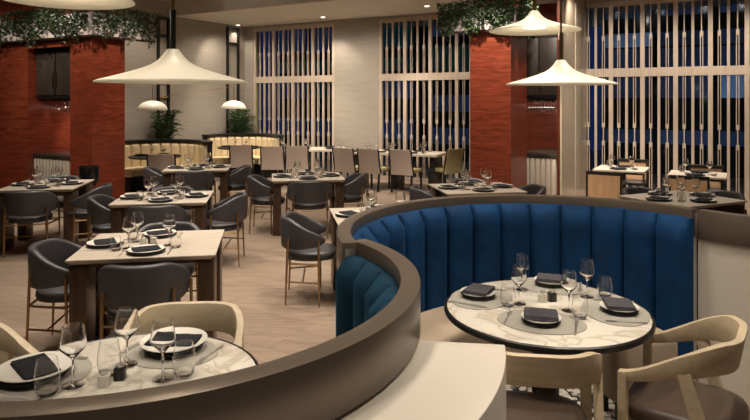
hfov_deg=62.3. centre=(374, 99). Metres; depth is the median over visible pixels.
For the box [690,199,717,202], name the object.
charger plate
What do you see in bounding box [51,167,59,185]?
wine glass
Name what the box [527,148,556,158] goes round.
countertop
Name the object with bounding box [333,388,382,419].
wall
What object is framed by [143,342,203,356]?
charger plate
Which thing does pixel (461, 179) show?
barrel chair
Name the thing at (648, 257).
banquette
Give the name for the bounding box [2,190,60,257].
barrel chair
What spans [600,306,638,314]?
charger plate
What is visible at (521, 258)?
wine glass
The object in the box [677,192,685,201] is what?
tumbler
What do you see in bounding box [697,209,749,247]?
trim
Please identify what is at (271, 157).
upholstered chair
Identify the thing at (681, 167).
tumbler
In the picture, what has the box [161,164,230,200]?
dining table
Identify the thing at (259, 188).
barrel chair
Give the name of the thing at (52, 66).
upper cabinet
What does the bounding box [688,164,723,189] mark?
chair
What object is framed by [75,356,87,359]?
fork
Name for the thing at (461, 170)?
wine glass
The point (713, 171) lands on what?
tumbler
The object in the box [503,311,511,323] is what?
fork
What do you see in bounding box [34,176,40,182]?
tumbler
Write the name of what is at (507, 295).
tumbler
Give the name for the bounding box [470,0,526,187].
column
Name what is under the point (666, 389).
armchair
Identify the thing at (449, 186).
napkin
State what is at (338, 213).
plate
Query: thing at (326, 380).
trim
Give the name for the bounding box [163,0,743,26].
ceiling
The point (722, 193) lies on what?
barrel chair
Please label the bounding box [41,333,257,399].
round table
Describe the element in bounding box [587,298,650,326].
placemat
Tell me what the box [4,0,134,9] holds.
pendant lamp
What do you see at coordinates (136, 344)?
knife
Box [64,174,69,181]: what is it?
tumbler
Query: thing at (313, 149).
table
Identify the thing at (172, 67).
pendant lamp
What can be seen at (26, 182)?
tumbler
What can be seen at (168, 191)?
napkin
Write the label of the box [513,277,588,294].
placemat
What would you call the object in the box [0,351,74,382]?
plate
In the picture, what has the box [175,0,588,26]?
ceiling
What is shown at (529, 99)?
glass rack
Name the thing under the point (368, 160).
upholstered chair
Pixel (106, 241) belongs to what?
napkin
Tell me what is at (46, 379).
tumbler
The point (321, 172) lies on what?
tumbler
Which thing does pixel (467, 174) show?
wine glass
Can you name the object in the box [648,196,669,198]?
napkin
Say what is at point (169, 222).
wine glass
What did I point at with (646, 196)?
plate
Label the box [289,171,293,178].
tumbler
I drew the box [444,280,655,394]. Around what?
round table
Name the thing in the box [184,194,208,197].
charger plate
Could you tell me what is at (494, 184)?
tumbler
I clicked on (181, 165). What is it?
tumbler
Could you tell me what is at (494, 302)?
placemat
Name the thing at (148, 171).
barrel chair
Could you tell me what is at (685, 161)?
wine glass
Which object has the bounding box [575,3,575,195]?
trim
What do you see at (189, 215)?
barrel chair
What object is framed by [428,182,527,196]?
dining table
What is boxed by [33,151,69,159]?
countertop
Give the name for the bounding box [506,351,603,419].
armchair
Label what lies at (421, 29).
building
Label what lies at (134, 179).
banquette
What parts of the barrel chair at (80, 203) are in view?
leg, seat, backrest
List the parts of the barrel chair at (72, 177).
seat, backrest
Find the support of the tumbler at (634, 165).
on the dining table at (640, 170)
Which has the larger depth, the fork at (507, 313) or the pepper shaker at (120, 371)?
the fork at (507, 313)
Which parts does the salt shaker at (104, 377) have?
lid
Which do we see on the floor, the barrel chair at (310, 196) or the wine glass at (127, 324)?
the barrel chair at (310, 196)
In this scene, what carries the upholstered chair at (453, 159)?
on the floor
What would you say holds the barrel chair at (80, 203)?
on the floor
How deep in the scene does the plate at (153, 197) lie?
6.69 m
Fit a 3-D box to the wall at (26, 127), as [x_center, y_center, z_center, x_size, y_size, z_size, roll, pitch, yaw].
[-7.348,-0.200,11.906,6.153,4.100,0.900,0,0,30]
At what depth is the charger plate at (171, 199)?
6.64 m
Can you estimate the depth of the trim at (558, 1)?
10.34 m
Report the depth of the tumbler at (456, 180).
7.87 m
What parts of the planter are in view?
trim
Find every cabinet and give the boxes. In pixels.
[33,151,69,210]
[36,48,69,97]
[527,35,556,97]
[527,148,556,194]
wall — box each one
[0,0,69,188]
[125,0,244,139]
[245,0,628,179]
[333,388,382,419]
[345,213,696,381]
[698,239,749,402]
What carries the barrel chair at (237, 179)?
on the floor
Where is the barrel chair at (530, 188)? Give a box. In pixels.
[518,184,545,194]
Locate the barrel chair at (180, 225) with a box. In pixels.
[138,221,199,300]
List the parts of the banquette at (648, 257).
seat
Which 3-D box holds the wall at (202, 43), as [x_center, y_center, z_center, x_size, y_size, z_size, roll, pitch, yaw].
[-4.802,-0.250,14.214,0.200,4.200,5.800,0,0,30]
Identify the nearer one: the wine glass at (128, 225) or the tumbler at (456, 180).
the wine glass at (128, 225)
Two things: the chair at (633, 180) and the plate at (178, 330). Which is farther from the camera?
the chair at (633, 180)
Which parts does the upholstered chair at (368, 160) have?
trim, leg, trim, seat, leg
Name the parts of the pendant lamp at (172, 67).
lamp shade, rod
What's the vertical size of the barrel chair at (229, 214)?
0.775 m
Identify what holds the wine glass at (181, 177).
on the dining table at (119, 209)
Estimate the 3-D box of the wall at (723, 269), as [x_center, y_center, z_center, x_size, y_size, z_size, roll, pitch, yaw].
[2.797,1.295,3.707,1.514,1.110,0.338,0,0,14]
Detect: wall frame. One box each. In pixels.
[157,16,169,138]
[226,26,239,132]
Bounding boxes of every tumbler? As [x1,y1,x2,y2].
[23,178,30,186]
[33,355,59,397]
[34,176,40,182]
[55,178,61,186]
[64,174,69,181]
[97,338,120,376]
[110,235,120,250]
[126,228,136,239]
[136,190,143,200]
[146,187,153,195]
[170,232,181,247]
[172,339,195,378]
[176,189,183,198]
[179,162,184,168]
[184,185,191,193]
[207,162,211,168]
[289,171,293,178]
[318,170,323,177]
[359,201,366,210]
[454,178,459,185]
[459,181,465,190]
[485,178,490,184]
[491,180,497,188]
[500,284,515,307]
[572,294,587,318]
[597,276,612,296]
[632,163,637,169]
[653,188,660,195]
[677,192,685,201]
[679,165,684,171]
[701,189,709,197]
[711,169,716,175]
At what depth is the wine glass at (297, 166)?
8.73 m
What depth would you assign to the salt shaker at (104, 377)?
2.36 m
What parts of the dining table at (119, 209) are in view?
leg, leg, leg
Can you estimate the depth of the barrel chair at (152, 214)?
6.29 m
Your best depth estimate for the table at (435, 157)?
12.82 m
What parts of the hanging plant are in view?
trim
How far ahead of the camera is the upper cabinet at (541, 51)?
10.58 m
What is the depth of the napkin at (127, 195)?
6.94 m
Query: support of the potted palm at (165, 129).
on the floor
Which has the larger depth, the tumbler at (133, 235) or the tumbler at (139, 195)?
the tumbler at (139, 195)
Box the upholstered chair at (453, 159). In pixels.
[428,148,464,189]
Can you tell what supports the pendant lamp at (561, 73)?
hanging from the ceiling at (663, 6)
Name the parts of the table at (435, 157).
leg, leg, leg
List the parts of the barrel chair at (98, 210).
leg, seat, backrest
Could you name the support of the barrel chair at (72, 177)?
on the floor
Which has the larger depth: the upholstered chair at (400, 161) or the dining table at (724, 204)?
the upholstered chair at (400, 161)
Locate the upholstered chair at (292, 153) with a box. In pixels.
[285,146,309,185]
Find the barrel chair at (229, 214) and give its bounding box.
[207,192,246,266]
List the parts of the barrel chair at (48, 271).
leg, leg, backrest, leg, seat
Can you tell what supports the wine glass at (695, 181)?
on the dining table at (724, 204)
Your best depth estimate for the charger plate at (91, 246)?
4.60 m
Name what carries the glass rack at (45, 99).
attached to the upper cabinet at (52, 66)
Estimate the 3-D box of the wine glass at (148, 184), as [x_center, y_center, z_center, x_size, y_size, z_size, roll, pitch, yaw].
[-2.504,0.985,6.859,0.099,0.231,0.099,0,0,0]
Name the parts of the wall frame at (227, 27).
post, post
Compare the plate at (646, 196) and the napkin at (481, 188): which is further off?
the napkin at (481, 188)
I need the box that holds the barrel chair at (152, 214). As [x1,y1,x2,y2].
[127,205,188,229]
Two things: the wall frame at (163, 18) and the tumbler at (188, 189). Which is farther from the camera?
the wall frame at (163, 18)
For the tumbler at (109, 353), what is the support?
on the round table at (230, 357)
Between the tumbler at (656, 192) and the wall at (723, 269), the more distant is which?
the tumbler at (656, 192)
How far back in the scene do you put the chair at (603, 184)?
8.98 m
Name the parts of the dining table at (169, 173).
leg, leg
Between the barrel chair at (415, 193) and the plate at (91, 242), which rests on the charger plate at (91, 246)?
the plate at (91, 242)
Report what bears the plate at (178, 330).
on the charger plate at (170, 354)
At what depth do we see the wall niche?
12.46 m
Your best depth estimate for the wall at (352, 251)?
4.05 m
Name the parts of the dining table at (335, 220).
leg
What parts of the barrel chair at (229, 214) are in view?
leg, seat, backrest, leg, leg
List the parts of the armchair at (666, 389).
leg, leg, rail, seat, leg, leg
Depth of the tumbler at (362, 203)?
6.05 m
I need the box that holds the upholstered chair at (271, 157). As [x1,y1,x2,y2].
[260,146,285,186]
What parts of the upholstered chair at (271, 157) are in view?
trim, trim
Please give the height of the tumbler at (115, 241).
0.105 m
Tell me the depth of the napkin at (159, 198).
6.72 m
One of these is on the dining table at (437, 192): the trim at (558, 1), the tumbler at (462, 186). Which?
the tumbler at (462, 186)
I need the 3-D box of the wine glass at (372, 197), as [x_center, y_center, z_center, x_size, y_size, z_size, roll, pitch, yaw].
[-0.026,0.985,5.797,0.099,0.231,0.099,0,0,0]
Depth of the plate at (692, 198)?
6.68 m
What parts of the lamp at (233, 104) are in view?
arm, lamp shade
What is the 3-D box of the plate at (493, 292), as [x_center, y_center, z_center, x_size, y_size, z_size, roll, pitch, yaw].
[0.574,1.070,3.456,0.194,0.012,0.194,0,0,0]
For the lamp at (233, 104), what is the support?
attached to the wall at (202, 43)
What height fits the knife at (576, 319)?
0.004 m
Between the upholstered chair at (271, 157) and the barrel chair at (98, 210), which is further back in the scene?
the upholstered chair at (271, 157)
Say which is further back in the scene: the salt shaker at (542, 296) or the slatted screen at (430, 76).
the slatted screen at (430, 76)
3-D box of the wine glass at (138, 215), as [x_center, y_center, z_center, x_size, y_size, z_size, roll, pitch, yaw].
[-1.841,0.985,4.810,0.099,0.231,0.099,0,0,0]
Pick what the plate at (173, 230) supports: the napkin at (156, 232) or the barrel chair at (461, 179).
the napkin at (156, 232)
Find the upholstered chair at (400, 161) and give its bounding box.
[388,149,421,192]
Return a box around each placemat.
[0,356,91,401]
[121,341,217,368]
[450,287,503,309]
[497,310,586,334]
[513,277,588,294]
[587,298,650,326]
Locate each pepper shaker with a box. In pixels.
[113,363,126,381]
[547,290,556,301]
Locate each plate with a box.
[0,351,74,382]
[0,367,70,387]
[85,241,123,247]
[86,238,122,245]
[126,248,165,254]
[127,244,164,252]
[139,327,206,352]
[142,234,170,237]
[143,229,175,235]
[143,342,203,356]
[147,199,172,202]
[148,197,172,200]
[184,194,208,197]
[336,210,360,215]
[460,286,495,296]
[461,293,494,299]
[521,311,561,323]
[521,317,560,326]
[534,276,559,284]
[535,280,561,286]
[600,301,639,311]
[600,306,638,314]
[646,196,671,199]
[646,197,671,201]
[690,197,716,201]
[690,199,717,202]
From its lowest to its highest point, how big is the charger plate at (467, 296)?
0.016 m
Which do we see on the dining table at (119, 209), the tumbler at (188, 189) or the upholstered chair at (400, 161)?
the tumbler at (188, 189)
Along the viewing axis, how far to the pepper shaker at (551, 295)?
3.37 m
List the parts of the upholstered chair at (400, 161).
trim, leg, leg, trim, seat, leg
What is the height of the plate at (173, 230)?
0.016 m
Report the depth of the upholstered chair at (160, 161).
11.23 m
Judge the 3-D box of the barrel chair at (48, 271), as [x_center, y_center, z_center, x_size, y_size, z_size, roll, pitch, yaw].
[-2.317,1.463,4.681,0.532,0.775,0.628,0,0,-6]
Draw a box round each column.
[70,9,124,198]
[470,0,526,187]
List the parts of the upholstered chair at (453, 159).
seat, trim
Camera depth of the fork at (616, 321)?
3.05 m
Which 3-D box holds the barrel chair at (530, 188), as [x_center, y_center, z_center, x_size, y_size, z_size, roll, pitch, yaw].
[1.871,1.463,7.774,0.532,0.775,0.628,0,0,-10]
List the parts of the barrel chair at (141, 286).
leg, seat, backrest, leg, leg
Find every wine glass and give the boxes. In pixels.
[31,168,39,184]
[37,166,43,183]
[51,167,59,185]
[56,165,62,177]
[59,322,86,389]
[114,306,139,367]
[122,216,135,248]
[132,211,143,242]
[144,178,152,199]
[150,176,158,196]
[150,316,175,382]
[162,214,175,245]
[171,177,179,198]
[177,175,184,188]
[184,154,190,168]
[203,154,208,167]
[294,161,300,177]
[313,161,319,176]
[366,189,374,207]
[367,192,376,207]
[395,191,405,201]
[460,169,466,180]
[463,170,470,189]
[480,168,486,185]
[484,170,491,186]
[511,264,526,305]
[515,253,529,291]
[560,270,577,312]
[579,258,594,298]
[609,154,614,166]
[629,156,633,168]
[662,177,671,197]
[676,175,684,195]
[677,179,686,200]
[683,159,688,172]
[691,177,699,196]
[706,161,712,174]
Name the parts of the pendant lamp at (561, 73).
rod, lamp shade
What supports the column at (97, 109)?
on the floor
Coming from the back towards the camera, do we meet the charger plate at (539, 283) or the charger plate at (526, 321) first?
the charger plate at (539, 283)
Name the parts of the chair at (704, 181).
panel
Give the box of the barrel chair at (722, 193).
[709,190,746,213]
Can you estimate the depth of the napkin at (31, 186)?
7.74 m
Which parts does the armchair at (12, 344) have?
leg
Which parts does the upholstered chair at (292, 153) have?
trim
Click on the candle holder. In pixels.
(152, 240)
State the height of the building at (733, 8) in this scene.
7.000 m
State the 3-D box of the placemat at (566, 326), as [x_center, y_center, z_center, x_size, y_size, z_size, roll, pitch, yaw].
[0.822,1.095,3.066,0.430,0.005,0.330,0,0,21]
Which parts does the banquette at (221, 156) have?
seat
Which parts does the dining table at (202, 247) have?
leg, leg, leg, leg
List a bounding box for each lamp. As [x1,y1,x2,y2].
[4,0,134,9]
[93,0,247,83]
[125,84,167,109]
[168,84,245,108]
[489,0,581,35]
[506,0,618,85]
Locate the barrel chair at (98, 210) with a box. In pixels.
[86,194,115,240]
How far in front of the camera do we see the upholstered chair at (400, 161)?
12.30 m
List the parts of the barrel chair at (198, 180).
backrest, leg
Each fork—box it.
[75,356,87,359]
[196,345,223,363]
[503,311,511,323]
[605,320,647,323]
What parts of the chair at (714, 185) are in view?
panel, seat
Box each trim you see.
[0,239,420,419]
[336,194,697,269]
[557,0,559,194]
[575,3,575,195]
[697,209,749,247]
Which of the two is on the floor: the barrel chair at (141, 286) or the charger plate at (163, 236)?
the barrel chair at (141, 286)
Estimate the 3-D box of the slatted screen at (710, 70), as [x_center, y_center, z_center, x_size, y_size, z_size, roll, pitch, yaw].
[5.975,-0.010,11.041,4.528,3.720,0.151,0,0,30]
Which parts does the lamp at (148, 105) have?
lamp shade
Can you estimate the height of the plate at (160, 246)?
0.016 m
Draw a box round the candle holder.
[149,235,156,243]
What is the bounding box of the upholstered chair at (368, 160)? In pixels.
[356,148,389,191]
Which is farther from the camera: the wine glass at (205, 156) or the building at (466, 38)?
the building at (466, 38)
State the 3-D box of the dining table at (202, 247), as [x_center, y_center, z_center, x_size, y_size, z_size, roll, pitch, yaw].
[-1.700,1.475,4.753,1.000,0.750,0.880,0,0,-10]
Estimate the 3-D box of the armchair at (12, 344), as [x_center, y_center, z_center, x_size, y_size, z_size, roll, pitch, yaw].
[-1.772,1.436,2.651,0.492,0.841,0.569,0,0,18]
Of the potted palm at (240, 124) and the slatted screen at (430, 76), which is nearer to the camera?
the slatted screen at (430, 76)
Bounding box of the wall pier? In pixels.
[560,0,586,195]
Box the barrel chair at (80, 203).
[67,183,112,242]
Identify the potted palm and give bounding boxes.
[146,109,186,138]
[225,109,257,132]
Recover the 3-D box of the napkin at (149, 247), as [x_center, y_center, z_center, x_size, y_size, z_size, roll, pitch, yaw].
[-1.653,1.075,4.477,0.190,0.014,0.150,0,0,-30]
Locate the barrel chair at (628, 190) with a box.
[622,187,652,194]
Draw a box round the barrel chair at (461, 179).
[449,178,484,182]
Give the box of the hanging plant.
[436,0,538,40]
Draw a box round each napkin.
[10,353,60,379]
[30,184,46,187]
[93,238,109,244]
[124,194,135,196]
[131,244,160,251]
[144,333,201,346]
[146,230,172,234]
[150,197,170,199]
[160,190,176,192]
[188,192,204,195]
[300,176,316,177]
[339,210,357,215]
[440,185,457,187]
[460,283,494,296]
[473,187,492,190]
[524,307,558,321]
[536,273,561,282]
[602,297,637,311]
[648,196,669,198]
[694,197,712,201]
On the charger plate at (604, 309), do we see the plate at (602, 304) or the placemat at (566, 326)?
the plate at (602, 304)
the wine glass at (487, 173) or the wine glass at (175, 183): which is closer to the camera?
the wine glass at (175, 183)
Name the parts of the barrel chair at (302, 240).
leg, leg, backrest, seat, leg, leg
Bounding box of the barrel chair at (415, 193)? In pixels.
[409,185,434,199]
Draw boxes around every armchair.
[0,322,38,364]
[121,301,243,348]
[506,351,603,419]
[617,315,749,419]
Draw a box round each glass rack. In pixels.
[42,98,69,101]
[527,98,556,101]
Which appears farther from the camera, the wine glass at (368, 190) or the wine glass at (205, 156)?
the wine glass at (205, 156)
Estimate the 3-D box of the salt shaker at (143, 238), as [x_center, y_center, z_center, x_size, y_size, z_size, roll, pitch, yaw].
[-1.772,1.069,4.736,0.042,0.063,0.042,0,0,-6]
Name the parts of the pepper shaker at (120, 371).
lid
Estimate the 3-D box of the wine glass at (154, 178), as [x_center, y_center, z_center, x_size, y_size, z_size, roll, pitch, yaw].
[-2.519,0.985,7.070,0.099,0.231,0.099,0,0,0]
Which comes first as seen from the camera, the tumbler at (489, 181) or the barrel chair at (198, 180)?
the tumbler at (489, 181)
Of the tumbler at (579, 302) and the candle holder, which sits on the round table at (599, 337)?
the tumbler at (579, 302)
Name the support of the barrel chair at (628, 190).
on the floor
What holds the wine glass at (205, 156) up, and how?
on the dining table at (169, 173)
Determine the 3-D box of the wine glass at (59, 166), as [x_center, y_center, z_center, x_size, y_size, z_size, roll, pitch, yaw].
[-4.176,0.985,8.198,0.099,0.231,0.099,0,0,0]
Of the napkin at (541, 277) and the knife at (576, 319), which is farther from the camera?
the napkin at (541, 277)
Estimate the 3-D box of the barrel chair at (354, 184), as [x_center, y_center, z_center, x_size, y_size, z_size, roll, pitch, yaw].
[-0.403,1.463,9.013,0.532,0.775,0.628,0,0,-10]
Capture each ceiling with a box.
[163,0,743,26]
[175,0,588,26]
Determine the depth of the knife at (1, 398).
2.25 m
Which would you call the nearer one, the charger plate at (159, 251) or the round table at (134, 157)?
the charger plate at (159, 251)
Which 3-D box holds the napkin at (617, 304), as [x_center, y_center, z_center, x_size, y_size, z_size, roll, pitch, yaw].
[1.266,1.055,3.211,0.145,0.021,0.165,0,0,10]
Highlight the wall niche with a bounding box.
[527,3,556,150]
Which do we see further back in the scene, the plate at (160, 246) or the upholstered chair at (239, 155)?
the upholstered chair at (239, 155)
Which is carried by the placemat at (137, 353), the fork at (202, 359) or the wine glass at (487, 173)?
the fork at (202, 359)
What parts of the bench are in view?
leg, leg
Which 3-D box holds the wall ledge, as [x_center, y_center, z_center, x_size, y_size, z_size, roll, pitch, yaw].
[-0.762,1.381,1.625,2.714,0.938,1.080,0,0,-11]
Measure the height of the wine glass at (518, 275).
0.206 m
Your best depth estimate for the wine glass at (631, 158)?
9.84 m
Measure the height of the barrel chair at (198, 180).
0.775 m
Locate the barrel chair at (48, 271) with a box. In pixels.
[25,238,97,341]
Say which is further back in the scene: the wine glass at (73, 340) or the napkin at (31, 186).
the napkin at (31, 186)
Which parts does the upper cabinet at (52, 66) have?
door, handle, door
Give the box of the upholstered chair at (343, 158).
[332,147,365,187]
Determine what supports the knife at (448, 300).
on the placemat at (494, 302)
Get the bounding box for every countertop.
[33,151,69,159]
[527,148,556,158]
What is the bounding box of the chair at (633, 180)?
[617,158,647,187]
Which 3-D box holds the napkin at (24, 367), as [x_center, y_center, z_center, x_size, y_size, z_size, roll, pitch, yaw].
[-1.343,1.053,2.449,0.130,0.015,0.220,0,0,-44]
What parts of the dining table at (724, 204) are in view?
leg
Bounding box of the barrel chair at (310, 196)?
[286,181,331,238]
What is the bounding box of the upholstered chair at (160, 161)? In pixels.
[146,154,175,170]
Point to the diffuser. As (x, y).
(526, 27)
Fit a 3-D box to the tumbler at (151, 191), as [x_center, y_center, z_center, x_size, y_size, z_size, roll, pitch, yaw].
[-2.591,1.048,7.138,0.081,0.105,0.081,0,0,0]
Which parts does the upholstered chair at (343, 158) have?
trim, trim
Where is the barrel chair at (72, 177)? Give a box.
[42,175,80,230]
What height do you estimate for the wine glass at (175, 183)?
0.231 m
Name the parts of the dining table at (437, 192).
leg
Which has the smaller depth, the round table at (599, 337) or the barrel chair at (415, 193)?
the round table at (599, 337)
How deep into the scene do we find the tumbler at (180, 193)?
6.86 m
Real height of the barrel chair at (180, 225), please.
0.775 m
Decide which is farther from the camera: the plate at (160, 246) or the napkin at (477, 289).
the plate at (160, 246)
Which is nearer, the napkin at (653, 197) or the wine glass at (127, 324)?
the wine glass at (127, 324)
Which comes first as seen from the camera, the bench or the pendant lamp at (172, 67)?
the pendant lamp at (172, 67)
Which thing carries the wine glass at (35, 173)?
on the dining table at (70, 192)
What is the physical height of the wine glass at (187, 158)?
0.231 m
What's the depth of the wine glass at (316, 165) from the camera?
8.83 m
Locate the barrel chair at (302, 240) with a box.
[280,211,335,307]
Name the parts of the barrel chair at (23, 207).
leg, backrest, seat, leg, leg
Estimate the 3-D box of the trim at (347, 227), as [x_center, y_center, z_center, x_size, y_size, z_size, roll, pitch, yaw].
[0.764,0.805,4.066,2.488,0.190,1.101,0,0,-24]
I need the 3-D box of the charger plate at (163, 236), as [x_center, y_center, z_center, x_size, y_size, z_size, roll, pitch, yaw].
[-1.746,1.091,5.029,0.270,0.018,0.270,0,0,0]
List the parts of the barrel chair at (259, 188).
leg, backrest, seat, leg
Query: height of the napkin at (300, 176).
0.014 m
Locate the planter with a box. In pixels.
[0,7,161,48]
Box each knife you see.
[0,397,28,400]
[121,342,139,353]
[448,300,486,307]
[574,318,578,333]
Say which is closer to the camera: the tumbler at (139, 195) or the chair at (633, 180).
the tumbler at (139, 195)
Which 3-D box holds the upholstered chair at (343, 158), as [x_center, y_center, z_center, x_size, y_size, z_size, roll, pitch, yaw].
[-0.533,1.418,12.969,0.530,0.869,0.618,0,0,29]
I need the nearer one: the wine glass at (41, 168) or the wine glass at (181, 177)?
the wine glass at (181, 177)
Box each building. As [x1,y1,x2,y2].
[277,27,427,158]
[433,27,468,161]
[602,4,743,177]
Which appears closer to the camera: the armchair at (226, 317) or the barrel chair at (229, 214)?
the armchair at (226, 317)
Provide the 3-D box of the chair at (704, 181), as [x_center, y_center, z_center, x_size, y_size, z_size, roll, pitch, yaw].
[4.415,1.445,8.694,0.500,0.811,0.510,0,0,30]
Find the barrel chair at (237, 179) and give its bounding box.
[218,164,250,209]
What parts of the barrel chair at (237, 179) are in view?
seat, backrest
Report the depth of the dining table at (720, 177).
9.06 m
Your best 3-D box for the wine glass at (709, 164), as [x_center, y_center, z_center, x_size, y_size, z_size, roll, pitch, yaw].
[4.896,0.997,9.076,0.087,0.206,0.087,0,0,0]
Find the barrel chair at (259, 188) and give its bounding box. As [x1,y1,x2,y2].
[247,174,284,234]
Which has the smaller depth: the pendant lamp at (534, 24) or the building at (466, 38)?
the pendant lamp at (534, 24)
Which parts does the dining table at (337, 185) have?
leg, leg, leg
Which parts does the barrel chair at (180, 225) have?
backrest, seat, leg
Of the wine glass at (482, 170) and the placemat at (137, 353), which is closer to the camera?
the placemat at (137, 353)
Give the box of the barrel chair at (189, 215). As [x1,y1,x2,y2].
[155,186,194,222]
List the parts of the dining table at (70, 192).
leg, leg, leg, leg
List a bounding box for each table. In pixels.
[0,179,94,251]
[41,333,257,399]
[65,229,223,341]
[108,191,213,271]
[128,154,181,159]
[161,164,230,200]
[217,146,259,168]
[272,172,344,235]
[273,147,344,175]
[329,207,359,289]
[354,149,445,190]
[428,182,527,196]
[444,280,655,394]
[593,165,649,180]
[618,190,747,213]
[667,170,726,181]
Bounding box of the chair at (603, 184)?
[586,171,625,198]
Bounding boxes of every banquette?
[125,139,212,192]
[202,133,283,177]
[336,255,398,336]
[352,203,693,355]
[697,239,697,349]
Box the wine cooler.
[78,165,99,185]
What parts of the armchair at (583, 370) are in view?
seat, rail, leg, leg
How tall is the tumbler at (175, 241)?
0.105 m
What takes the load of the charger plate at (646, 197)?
on the dining table at (724, 204)
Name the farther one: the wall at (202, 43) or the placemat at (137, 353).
the wall at (202, 43)
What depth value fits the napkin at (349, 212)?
5.89 m
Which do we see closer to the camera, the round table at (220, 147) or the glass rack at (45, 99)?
the glass rack at (45, 99)
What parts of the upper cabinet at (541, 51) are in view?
door, door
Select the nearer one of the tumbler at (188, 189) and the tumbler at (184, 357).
the tumbler at (184, 357)
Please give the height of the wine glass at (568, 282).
0.206 m
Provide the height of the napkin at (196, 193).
0.014 m
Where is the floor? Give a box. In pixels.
[0,150,749,419]
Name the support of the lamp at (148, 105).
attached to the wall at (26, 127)
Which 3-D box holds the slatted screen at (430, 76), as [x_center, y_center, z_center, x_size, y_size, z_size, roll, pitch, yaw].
[1.250,-0.010,13.769,2.594,3.720,0.151,0,0,30]
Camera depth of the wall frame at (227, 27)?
15.77 m
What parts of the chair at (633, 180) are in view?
panel, seat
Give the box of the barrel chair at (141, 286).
[98,262,192,339]
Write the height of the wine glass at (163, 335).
0.231 m
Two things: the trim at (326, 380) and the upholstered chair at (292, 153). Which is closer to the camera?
the trim at (326, 380)
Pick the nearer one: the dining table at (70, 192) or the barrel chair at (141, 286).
the barrel chair at (141, 286)
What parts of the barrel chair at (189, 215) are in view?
backrest, seat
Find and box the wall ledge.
[336,340,505,419]
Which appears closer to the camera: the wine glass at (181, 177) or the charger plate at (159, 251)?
the charger plate at (159, 251)
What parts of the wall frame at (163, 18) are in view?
post, post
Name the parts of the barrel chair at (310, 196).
leg, backrest, seat, leg, leg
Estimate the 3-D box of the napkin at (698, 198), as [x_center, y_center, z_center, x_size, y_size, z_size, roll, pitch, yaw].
[3.552,1.075,6.700,0.150,0.014,0.190,0,0,45]
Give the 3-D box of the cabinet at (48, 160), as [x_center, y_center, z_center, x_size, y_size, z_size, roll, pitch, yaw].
[-5.188,1.383,10.647,1.143,0.935,0.720,0,0,30]
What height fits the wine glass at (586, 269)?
0.206 m
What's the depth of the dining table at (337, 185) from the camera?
8.55 m
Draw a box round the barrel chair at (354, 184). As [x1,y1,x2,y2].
[329,172,365,206]
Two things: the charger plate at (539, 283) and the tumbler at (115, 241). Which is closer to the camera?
the charger plate at (539, 283)
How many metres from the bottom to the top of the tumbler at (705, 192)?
0.105 m
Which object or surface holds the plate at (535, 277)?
on the charger plate at (539, 283)
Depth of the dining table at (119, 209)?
6.68 m
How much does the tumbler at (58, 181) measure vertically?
0.105 m
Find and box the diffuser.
[523,26,545,28]
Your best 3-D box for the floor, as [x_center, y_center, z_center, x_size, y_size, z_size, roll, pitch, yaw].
[0.000,1.898,6.000,34.000,0.104,34.000,0,0,0]
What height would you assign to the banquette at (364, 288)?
1.075 m
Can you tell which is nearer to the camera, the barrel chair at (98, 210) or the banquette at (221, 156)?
the barrel chair at (98, 210)
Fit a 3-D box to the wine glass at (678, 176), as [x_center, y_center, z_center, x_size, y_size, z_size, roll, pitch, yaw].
[3.514,0.985,7.135,0.099,0.231,0.099,0,0,0]
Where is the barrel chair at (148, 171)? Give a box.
[143,166,163,189]
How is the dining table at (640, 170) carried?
on the floor
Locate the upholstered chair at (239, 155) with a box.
[229,145,254,174]
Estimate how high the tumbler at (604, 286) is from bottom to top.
0.105 m
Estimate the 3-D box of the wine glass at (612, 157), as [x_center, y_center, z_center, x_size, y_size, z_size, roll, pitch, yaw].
[3.893,0.997,10.179,0.087,0.206,0.087,0,0,0]
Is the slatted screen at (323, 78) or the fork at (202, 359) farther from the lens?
the slatted screen at (323, 78)
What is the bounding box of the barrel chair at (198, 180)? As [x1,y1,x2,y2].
[175,171,215,205]
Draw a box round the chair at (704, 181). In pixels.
[669,175,710,191]
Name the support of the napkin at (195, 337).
on the plate at (178, 330)
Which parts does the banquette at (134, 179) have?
seat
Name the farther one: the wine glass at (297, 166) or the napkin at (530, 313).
the wine glass at (297, 166)
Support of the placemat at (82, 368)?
on the round table at (230, 357)
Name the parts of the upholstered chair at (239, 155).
trim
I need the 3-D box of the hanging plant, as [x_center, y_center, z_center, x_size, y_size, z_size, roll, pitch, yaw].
[1.873,-1.271,9.774,1.783,0.659,0.929,0,0,-5]
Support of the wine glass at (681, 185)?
on the dining table at (724, 204)
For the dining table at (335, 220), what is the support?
on the floor
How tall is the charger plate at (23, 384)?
0.026 m
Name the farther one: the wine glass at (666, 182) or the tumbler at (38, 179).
the tumbler at (38, 179)
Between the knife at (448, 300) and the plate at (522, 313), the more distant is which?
the knife at (448, 300)
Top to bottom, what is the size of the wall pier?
3.780 m
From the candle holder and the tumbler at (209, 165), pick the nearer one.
the candle holder
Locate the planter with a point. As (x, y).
(50, 25)
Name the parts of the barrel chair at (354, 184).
seat, backrest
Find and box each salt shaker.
[97,369,110,388]
[140,236,145,244]
[538,290,546,302]

